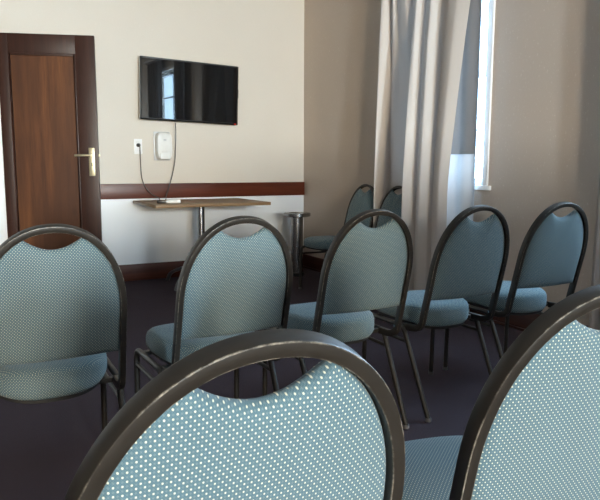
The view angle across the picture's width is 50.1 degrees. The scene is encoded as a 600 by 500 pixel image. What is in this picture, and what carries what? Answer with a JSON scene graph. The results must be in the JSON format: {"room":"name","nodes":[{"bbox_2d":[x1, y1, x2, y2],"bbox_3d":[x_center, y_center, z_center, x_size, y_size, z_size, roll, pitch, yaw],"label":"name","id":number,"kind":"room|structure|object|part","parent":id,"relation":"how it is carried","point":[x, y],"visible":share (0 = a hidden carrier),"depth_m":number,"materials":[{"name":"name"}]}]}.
{"room":"conference room","nodes":[
{"label":"conference room","id":0,"kind":"room"},
{"bbox_2d":[0,0,303,264],"bbox_3d":[-2.403,-1.041,5.253,5.813,2.750,0.180,-4,9,-28],"label":"wall","id":1,"kind":"structure","parent":0,"point":[264,39],"depth_m":5.89,"materials":[{"name":"beige paint"}]},
{"bbox_2d":[0,33,101,249],"bbox_3d":[-2.010,-0.691,5.208,0.750,2.054,0.097,-1,8,-9],"label":"door","id":2,"kind":"structure","parent":1,"relation":"in","point":[48,89],"depth_m":5.19,"materials":[{"name":"brown wood"}]},
{"bbox_3d":[-2.054,-1.637,5.104,0.510,0.150,0.042,-1,8,-9],"label":"rail","id":3,"kind":"part","parent":2,"relation":"part of","materials":[{"name":"brown wood"}]},
{"bbox_3d":[-2.054,-0.723,5.209,0.510,1.699,0.017,-1,8,-9],"label":"moulding","id":4,"kind":"part","parent":2,"relation":"part of","materials":[{"name":"brown wood"}]},
{"bbox_3d":[-2.056,-0.724,5.224,0.518,1.700,0.016,-1,8,-9],"label":"panel","id":5,"kind":"part","parent":2,"relation":"part of","materials":[{"name":"brown wood"}]},
{"bbox_3d":[-1.758,-0.768,5.215,0.140,0.022,0.051,-1,8,-9],"label":"lever","id":6,"kind":"part","parent":2,"relation":"part of","materials":[{"name":"gold metal"}]},
{"bbox_3d":[-1.704,-0.722,5.257,0.046,0.230,0.006,-1,8,-9],"label":"handle plate","id":7,"kind":"part","parent":2,"relation":"part of","materials":[{"name":"metal"}]},
{"bbox_2d":[134,139,141,153],"bbox_3d":[-1.434,-0.917,5.688,0.072,0.132,0.011,-4,9,-28],"label":"wall outlet","id":8,"kind":"object","parent":1,"relation":"attached to","point":[137,150],"visible":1,"depth_m":5.68,"materials":[{"name":"white paint"}]},
{"bbox_2d":[153,132,171,160],"bbox_3d":[-1.225,-0.931,5.749,0.152,0.256,0.100,-4,9,-28],"label":"soap dispenser","id":9,"kind":"object","parent":1,"relation":"attached to","point":[162,141],"visible":1,"depth_m":5.72,"materials":[{"name":"white plastic"}]},
{"bbox_3d":[-1.202,-0.839,5.726,0.090,0.058,0.015,-4,9,-28],"label":"push lever","id":10,"kind":"part","parent":9,"relation":"part of","materials":[{"name":"white plastic"}]},
{"bbox_2d":[139,56,238,124],"bbox_3d":[-0.995,-1.426,5.808,0.934,0.536,0.091,-2,8,-29],"label":"television","id":11,"kind":"object","parent":1,"relation":"attached to","point":[169,89],"visible":1,"depth_m":5.75,"materials":[{"name":"black glass"}]},
{"bbox_2d":[111,253,290,280],"bbox_3d":[-0.848,0.158,6.146,2.018,0.149,0.020,-4,9,-28],"label":"baseboard","id":12,"kind":"structure","parent":1,"relation":"attached to","point":[144,271],"depth_m":5.85,"materials":[{"name":"red wood"}]},
{"bbox_2d":[100,182,304,198],"bbox_3d":[-0.847,-0.566,6.048,2.023,0.133,0.022,-4,9,-28],"label":"trim","id":13,"kind":"structure","parent":1,"relation":"attached to","point":[176,190],"depth_m":5.99,"materials":[{"name":"red wood"}]},
{"bbox_2d":[0,267,522,499],"bbox_3d":[0.597,1.107,-0.069,6.053,0.100,15.654,-4,9,-28],"label":"floor","id":14,"kind":"structure","parent":0,"point":[43,446],"depth_m":2.98,"materials":[{"name":"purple carpet"}]},
{"bbox_2d":[0,224,126,430],"bbox_3d":[-0.773,0.338,1.975,0.431,0.883,0.573,-4,8,-27],"label":"banquet chair","id":15,"kind":"object","parent":14,"relation":"on","point":[63,309],"visible":0.98,"depth_m":1.77,"materials":[{"name":"fabric"}]},
{"bbox_3d":[-0.812,0.410,2.060,0.352,0.035,0.376,-4,8,-27],"label":"seat","id":16,"kind":"part","parent":15,"relation":"part of","materials":[{"name":"blue fabric"}]},
{"bbox_3d":[-0.812,0.365,2.054,0.379,0.104,0.404,-4,8,-27],"label":"seat","id":17,"kind":"part","parent":15,"relation":"part of","materials":[{"name":"teal fabric"}]},
{"bbox_3d":[-0.675,0.140,1.758,0.358,0.356,0.115,-4,8,-27],"label":"backrest","id":18,"kind":"part","parent":15,"relation":"part of","materials":[{"name":"teal fabric"}]},
{"bbox_3d":[-0.679,0.552,2.263,0.022,0.363,0.155,-4,8,-27],"label":"leg","id":19,"kind":"part","parent":15,"relation":"part of","materials":[{"name":"metal"}]},
{"bbox_3d":[-0.569,0.583,2.047,0.024,0.367,0.334,-4,8,-26],"label":"leg","id":20,"kind":"part","parent":15,"relation":"part of","materials":[{"name":"metal"}]},
{"bbox_2d":[133,198,270,290],"bbox_3d":[-0.858,-0.061,5.593,0.995,0.728,0.725,-4,9,-28],"label":"pedestal table","id":21,"kind":"object","parent":14,"relation":"on","point":[200,204],"visible":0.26,"depth_m":5.46,"materials":[{"name":"brown laminate"}]},
{"bbox_2d":[136,123,180,202],"bbox_3d":[-1.173,-0.756,5.452,0.351,0.685,0.651,-3,8,-20],"label":"power adapter","id":22,"kind":"object","parent":21,"relation":"on","point":[137,144],"visible":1,"depth_m":5.67,"materials":[{"name":"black plastic"}]},
{"bbox_3d":[-1.233,-0.661,5.481,0.130,0.485,0.565,-4,9,-28],"label":"cord","id":23,"kind":"part","parent":22,"relation":"part of","materials":[{"name":"black plastic"}]},
{"bbox_3d":[-1.161,-0.764,5.506,0.081,0.683,0.614,0,8,2],"label":"cord","id":24,"kind":"part","parent":22,"relation":"part of","materials":[{"name":"black plastic"}]},
{"bbox_3d":[-1.050,0.215,5.723,0.349,0.146,0.034,4,8,25],"label":"leg","id":25,"kind":"part","parent":21,"relation":"part of","materials":[{"name":"grey metal"}]},
{"bbox_2d":[134,216,292,398],"bbox_3d":[-0.309,0.302,2.257,0.431,0.883,0.573,-4,9,-30],"label":"banquet chair","id":26,"kind":"object","parent":14,"relation":"on","point":[228,286],"visible":0.73,"depth_m":2.03,"materials":[{"name":"fabric"}]},
{"bbox_3d":[-0.577,0.541,2.349,0.022,0.363,0.155,-4,9,-30],"label":"leg","id":27,"kind":"part","parent":26,"relation":"part of","materials":[{"name":"metal"}]},
{"bbox_3d":[-0.454,0.571,2.141,0.024,0.367,0.334,-4,9,-31],"label":"leg","id":28,"kind":"part","parent":26,"relation":"part of","materials":[{"name":"metal"}]},
{"bbox_3d":[-0.351,0.374,2.340,0.352,0.035,0.376,-4,9,-30],"label":"seat","id":29,"kind":"part","parent":26,"relation":"part of","materials":[{"name":"blue fabric"}]},
{"bbox_3d":[-0.351,0.329,2.334,0.379,0.104,0.404,-4,9,-30],"label":"seat","id":30,"kind":"part","parent":26,"relation":"part of","materials":[{"name":"teal fabric"}]},
{"bbox_3d":[-0.202,0.103,2.044,0.358,0.356,0.115,-4,9,-30],"label":"backrest","id":31,"kind":"part","parent":26,"relation":"part of","materials":[{"name":"teal fabric"}]},
{"bbox_3d":[-0.227,0.516,2.549,0.022,0.363,0.155,-4,9,-30],"label":"leg","id":32,"kind":"part","parent":26,"relation":"part of","materials":[{"name":"metal"}]},
{"bbox_3d":[-0.107,0.546,2.339,0.024,0.367,0.334,-4,9,-29],"label":"leg","id":33,"kind":"part","parent":26,"relation":"part of","materials":[{"name":"metal"}]},
{"bbox_2d":[64,329,404,499],"bbox_3d":[-0.162,0.483,0.889,0.431,0.883,0.573,-4,9,-29],"label":"banquet chair","id":34,"kind":"object","parent":14,"relation":"on","point":[331,433],"visible":1,"depth_m":0.61,"materials":[{"name":"fabric"}]},
{"bbox_3d":[-0.059,0.284,0.674,0.358,0.356,0.115,-4,9,-29],"label":"backrest","id":35,"kind":"part","parent":34,"relation":"part of","materials":[{"name":"teal fabric"}]},
{"bbox_2d":[283,212,310,276],"bbox_3d":[-0.029,-0.054,6.055,0.254,0.597,0.254,-4,9,-28],"label":"bin","id":36,"kind":"object","parent":14,"relation":"on","point":[296,217],"visible":0.88,"depth_m":6.00,"materials":[{"name":"metal"}]},
{"bbox_2d":[283,212,310,217],"bbox_3d":[-0.028,-0.330,6.019,0.254,0.041,0.254,-4,9,-28],"label":"tray","id":37,"kind":"object","parent":36,"relation":"on","point":[287,214],"depth_m":5.92,"materials":[{"name":"metal"}]},
{"bbox_2d":[299,184,373,288],"bbox_3d":[0.321,-0.100,5.317,0.573,0.883,0.431,-4,9,-28],"label":"banquet chair","id":38,"kind":"object","parent":14,"relation":"on","point":[361,201],"visible":0.57,"depth_m":5.31,"materials":[{"name":"fabric"}]},
{"bbox_3d":[0.061,0.136,5.438,0.155,0.363,0.022,-4,9,-28],"label":"leg","id":39,"kind":"part","parent":38,"relation":"part of","materials":[{"name":"metal"}]},
{"bbox_3d":[0.247,-0.013,5.287,0.376,0.035,0.352,-4,9,-28],"label":"seat","id":40,"kind":"part","parent":38,"relation":"part of","materials":[{"name":"blue fabric"}]},
{"bbox_3d":[0.247,-0.058,5.282,0.404,0.104,0.379,-4,9,-28],"label":"seat","id":41,"kind":"part","parent":38,"relation":"part of","materials":[{"name":"teal fabric"}]},
{"bbox_3d":[0.509,-0.336,5.388,0.115,0.356,0.358,-4,9,-28],"label":"backrest","id":42,"kind":"part","parent":38,"relation":"part of","materials":[{"name":"teal fabric"}]},
{"bbox_3d":[0.464,-0.282,5.370,0.250,0.535,0.400,-4,9,-28],"label":"frame","id":43,"kind":"part","parent":38,"relation":"part of","materials":[{"name":"metal"}]},
{"bbox_2d":[262,209,412,429],"bbox_3d":[0.147,0.259,2.590,0.431,0.883,0.573,-4,9,-28],"label":"banquet chair","id":44,"kind":"object","parent":14,"relation":"on","point":[365,269],"visible":0.8,"depth_m":2.38,"materials":[{"name":"fabric"}]},
{"bbox_3d":[-0.120,0.498,2.688,0.022,0.363,0.155,-4,9,-28],"label":"leg","id":45,"kind":"part","parent":44,"relation":"part of","materials":[{"name":"metal"}]},
{"bbox_3d":[-0.001,0.528,2.477,0.024,0.367,0.334,-4,9,-30],"label":"leg","id":46,"kind":"part","parent":44,"relation":"part of","materials":[{"name":"metal"}]},
{"bbox_3d":[0.107,0.331,2.675,0.352,0.035,0.376,-4,9,-28],"label":"seat","id":47,"kind":"part","parent":44,"relation":"part of","materials":[{"name":"blue fabric"}]},
{"bbox_3d":[0.107,0.286,2.669,0.379,0.104,0.404,-4,9,-28],"label":"seat","id":48,"kind":"part","parent":44,"relation":"part of","materials":[{"name":"teal fabric"}]},
{"bbox_3d":[0.225,0.105,2.427,0.400,0.535,0.250,-4,9,-28],"label":"frame","id":49,"kind":"part","parent":44,"relation":"part of","materials":[{"name":"metal"}]},
{"bbox_3d":[0.250,0.060,2.376,0.358,0.356,0.115,-4,9,-28],"label":"backrest","id":50,"kind":"part","parent":44,"relation":"part of","materials":[{"name":"teal fabric"}]},
{"bbox_3d":[0.350,0.504,2.668,0.024,0.367,0.334,-4,8,-27],"label":"leg","id":51,"kind":"part","parent":44,"relation":"part of","materials":[{"name":"metal"}]},
{"bbox_2d":[375,186,401,227],"bbox_3d":[0.540,-0.046,4.915,0.573,0.883,0.431,-4,9,-28],"label":"banquet chair","id":52,"kind":"object","parent":14,"relation":"on","point":[392,202],"visible":0.19,"depth_m":5.01,"materials":[{"name":"fabric"}]},
{"bbox_2d":[362,205,509,422],"bbox_3d":[0.596,0.227,2.845,0.431,0.883,0.573,-4,8,-28],"label":"banquet chair","id":53,"kind":"object","parent":14,"relation":"on","point":[469,259],"visible":0.93,"depth_m":2.65,"materials":[{"name":"fabric"}]},
{"bbox_3d":[0.330,0.465,2.946,0.022,0.363,0.155,-4,8,-28],"label":"leg","id":54,"kind":"part","parent":53,"relation":"part of","materials":[{"name":"metal"}]},
{"bbox_3d":[0.446,0.496,2.733,0.024,0.367,0.334,-4,9,-29],"label":"leg","id":55,"kind":"part","parent":53,"relation":"part of","materials":[{"name":"metal"}]},
{"bbox_3d":[0.557,0.299,2.929,0.352,0.035,0.376,-4,8,-28],"label":"seat","id":56,"kind":"part","parent":53,"relation":"part of","materials":[{"name":"blue fabric"}]},
{"bbox_3d":[0.557,0.254,2.923,0.379,0.104,0.404,-4,8,-28],"label":"seat","id":57,"kind":"part","parent":53,"relation":"part of","materials":[{"name":"teal fabric"}]},
{"bbox_3d":[0.687,0.441,3.134,0.022,0.363,0.155,-4,8,-28],"label":"leg","id":58,"kind":"part","parent":53,"relation":"part of","materials":[{"name":"metal"}]},
{"bbox_3d":[0.673,0.073,2.681,0.400,0.535,0.250,-4,8,-28],"label":"frame","id":59,"kind":"part","parent":53,"relation":"part of","materials":[{"name":"metal"}]},
{"bbox_3d":[0.697,0.028,2.629,0.358,0.356,0.115,-4,8,-28],"label":"backrest","id":60,"kind":"part","parent":53,"relation":"part of","materials":[{"name":"teal fabric"}]},
{"bbox_3d":[0.800,0.472,2.920,0.024,0.367,0.334,-4,8,-27],"label":"leg","id":61,"kind":"part","parent":53,"relation":"part of","materials":[{"name":"metal"}]},
{"bbox_2d":[402,284,599,499],"bbox_3d":[0.345,0.447,1.167,0.431,0.883,0.573,-2,8,-18],"label":"banquet chair","id":62,"kind":"object","parent":14,"relation":"on","point":[532,431],"visible":0.9,"depth_m":0.88,"materials":[{"name":"fabric"}]},
{"bbox_3d":[0.318,0.474,1.252,0.379,0.104,0.404,-2,8,-18],"label":"seat","id":63,"kind":"part","parent":62,"relation":"part of","materials":[{"name":"teal fabric"}]},
{"bbox_3d":[0.411,0.251,0.937,0.358,0.356,0.115,-2,8,-18],"label":"backrest","id":64,"kind":"part","parent":62,"relation":"part of","materials":[{"name":"teal fabric"}]},
{"bbox_2d":[443,202,588,369],"bbox_3d":[1.038,0.195,3.099,0.431,0.883,0.573,-4,8,-26],"label":"banquet chair","id":65,"kind":"object","parent":14,"relation":"on","point":[552,251],"visible":0.86,"depth_m":2.89,"materials":[{"name":"fabric"}]},
{"bbox_3d":[0.774,0.432,3.208,0.022,0.363,0.155,-4,8,-26],"label":"leg","id":66,"kind":"part","parent":65,"relation":"part of","materials":[{"name":"metal"}]},
{"bbox_3d":[0.884,0.463,2.992,0.024,0.367,0.334,-4,8,-27],"label":"leg","id":67,"kind":"part","parent":65,"relation":"part of","materials":[{"name":"metal"}]},
{"bbox_3d":[1.001,0.266,3.184,0.352,0.035,0.376,-4,8,-26],"label":"seat","id":68,"kind":"part","parent":65,"relation":"part of","materials":[{"name":"blue fabric"}]},
{"bbox_3d":[1.001,0.221,3.178,0.379,0.104,0.404,-4,8,-26],"label":"seat","id":69,"kind":"part","parent":65,"relation":"part of","materials":[{"name":"teal fabric"}]},
{"bbox_3d":[1.137,0.409,3.385,0.022,0.363,0.155,-4,8,-26],"label":"leg","id":70,"kind":"part","parent":65,"relation":"part of","materials":[{"name":"metal"}]},
{"bbox_3d":[1.110,0.041,2.932,0.400,0.535,0.250,-4,8,-26],"label":"frame","id":71,"kind":"part","parent":65,"relation":"part of","materials":[{"name":"metal"}]},
{"bbox_3d":[1.133,-0.004,2.880,0.358,0.356,0.115,-4,8,-26],"label":"backrest","id":72,"kind":"part","parent":65,"relation":"part of","materials":[{"name":"teal fabric"}]},
{"bbox_2d":[303,0,599,325],"bbox_3d":[3.431,-0.388,0.428,0.180,2.750,13.934,-4,9,-28],"label":"wall","id":73,"kind":"structure","parent":0,"point":[544,152],"depth_m":4.08,"materials":[{"name":"beige paint"}]},
{"bbox_2d":[303,254,588,330],"bbox_3d":[3.295,0.907,0.618,0.034,0.138,13.734,-4,9,-28],"label":"baseboard","id":74,"kind":"structure","parent":73,"relation":"attached to","point":[521,323],"depth_m":4.22,"materials":[{"name":"red wood"}]},
{"bbox_2d":[474,0,495,189],"bbox_3d":[1.049,-1.256,4.679,0.156,1.595,1.135,-4,9,-28],"label":"window","id":75,"kind":"structure","parent":73,"relation":"in","point":[480,183],"depth_m":4.23,"materials":[{"name":"white paint"}]},
{"bbox_3d":[1.020,-0.478,4.767,0.096,0.030,1.135,-4,9,-28],"label":"sill","id":76,"kind":"part","parent":75,"relation":"part of","materials":[{"name":"white paint"}]},
{"bbox_3d":[0.996,-1.267,4.649,0.016,1.565,1.077,-4,9,-28],"label":"casing","id":77,"kind":"part","parent":75,"relation":"part of","materials":[{"name":"white paint"}]},
{"bbox_3d":[0.923,-2.176,4.525,0.153,0.030,1.600,-4,9,-28],"label":"track","id":78,"kind":"object","parent":73,"relation":"attached to","visible":0},
{"bbox_2d":[373,0,469,290],"bbox_3d":[0.840,-0.878,4.674,0.210,2.573,1.069,-3,8,-20],"label":"curtain","id":79,"kind":"object","parent":78,"relation":"hanging from","point":[421,42],"visible":0.8,"depth_m":4.60,"materials":[{"name":"white fabric"}]},
{"bbox_2d":[446,0,481,309],"bbox_3d":[1.096,-0.843,4.410,0.020,2.573,0.340,-4,9,-30],"label":"curtain","id":80,"kind":"object","parent":78,"relation":"hanging from","point":[461,179],"visible":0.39,"depth_m":4.41,"materials":[{"name":"white fabric"}]},
{"bbox_2d":[451,0,480,153],"bbox_3d":[1.103,-1.383,4.285,0.012,1.470,0.260,-4,9,-28],"label":"panel","id":81,"kind":"object","parent":78,"relation":"hanging from","point":[463,142],"visible":0.64,"depth_m":4.28,"materials":[{"name":"white fabric"}]},
{"bbox_3d":[1.940,-1.927,2.659,0.153,0.030,1.600,-4,9,-28],"label":"track","id":82,"kind":"object","parent":73,"relation":"attached to","visible":0},
{"bbox_2d":[589,175,599,329],"bbox_3d":[1.676,-0.698,3.326,0.056,2.573,0.262,-4,9,-28],"label":"curtain","id":83,"kind":"object","parent":82,"relation":"hanging from","point":[594,316],"visible":0.58,"depth_m":3.51,"materials":[{"name":"white fabric"}]}
]}

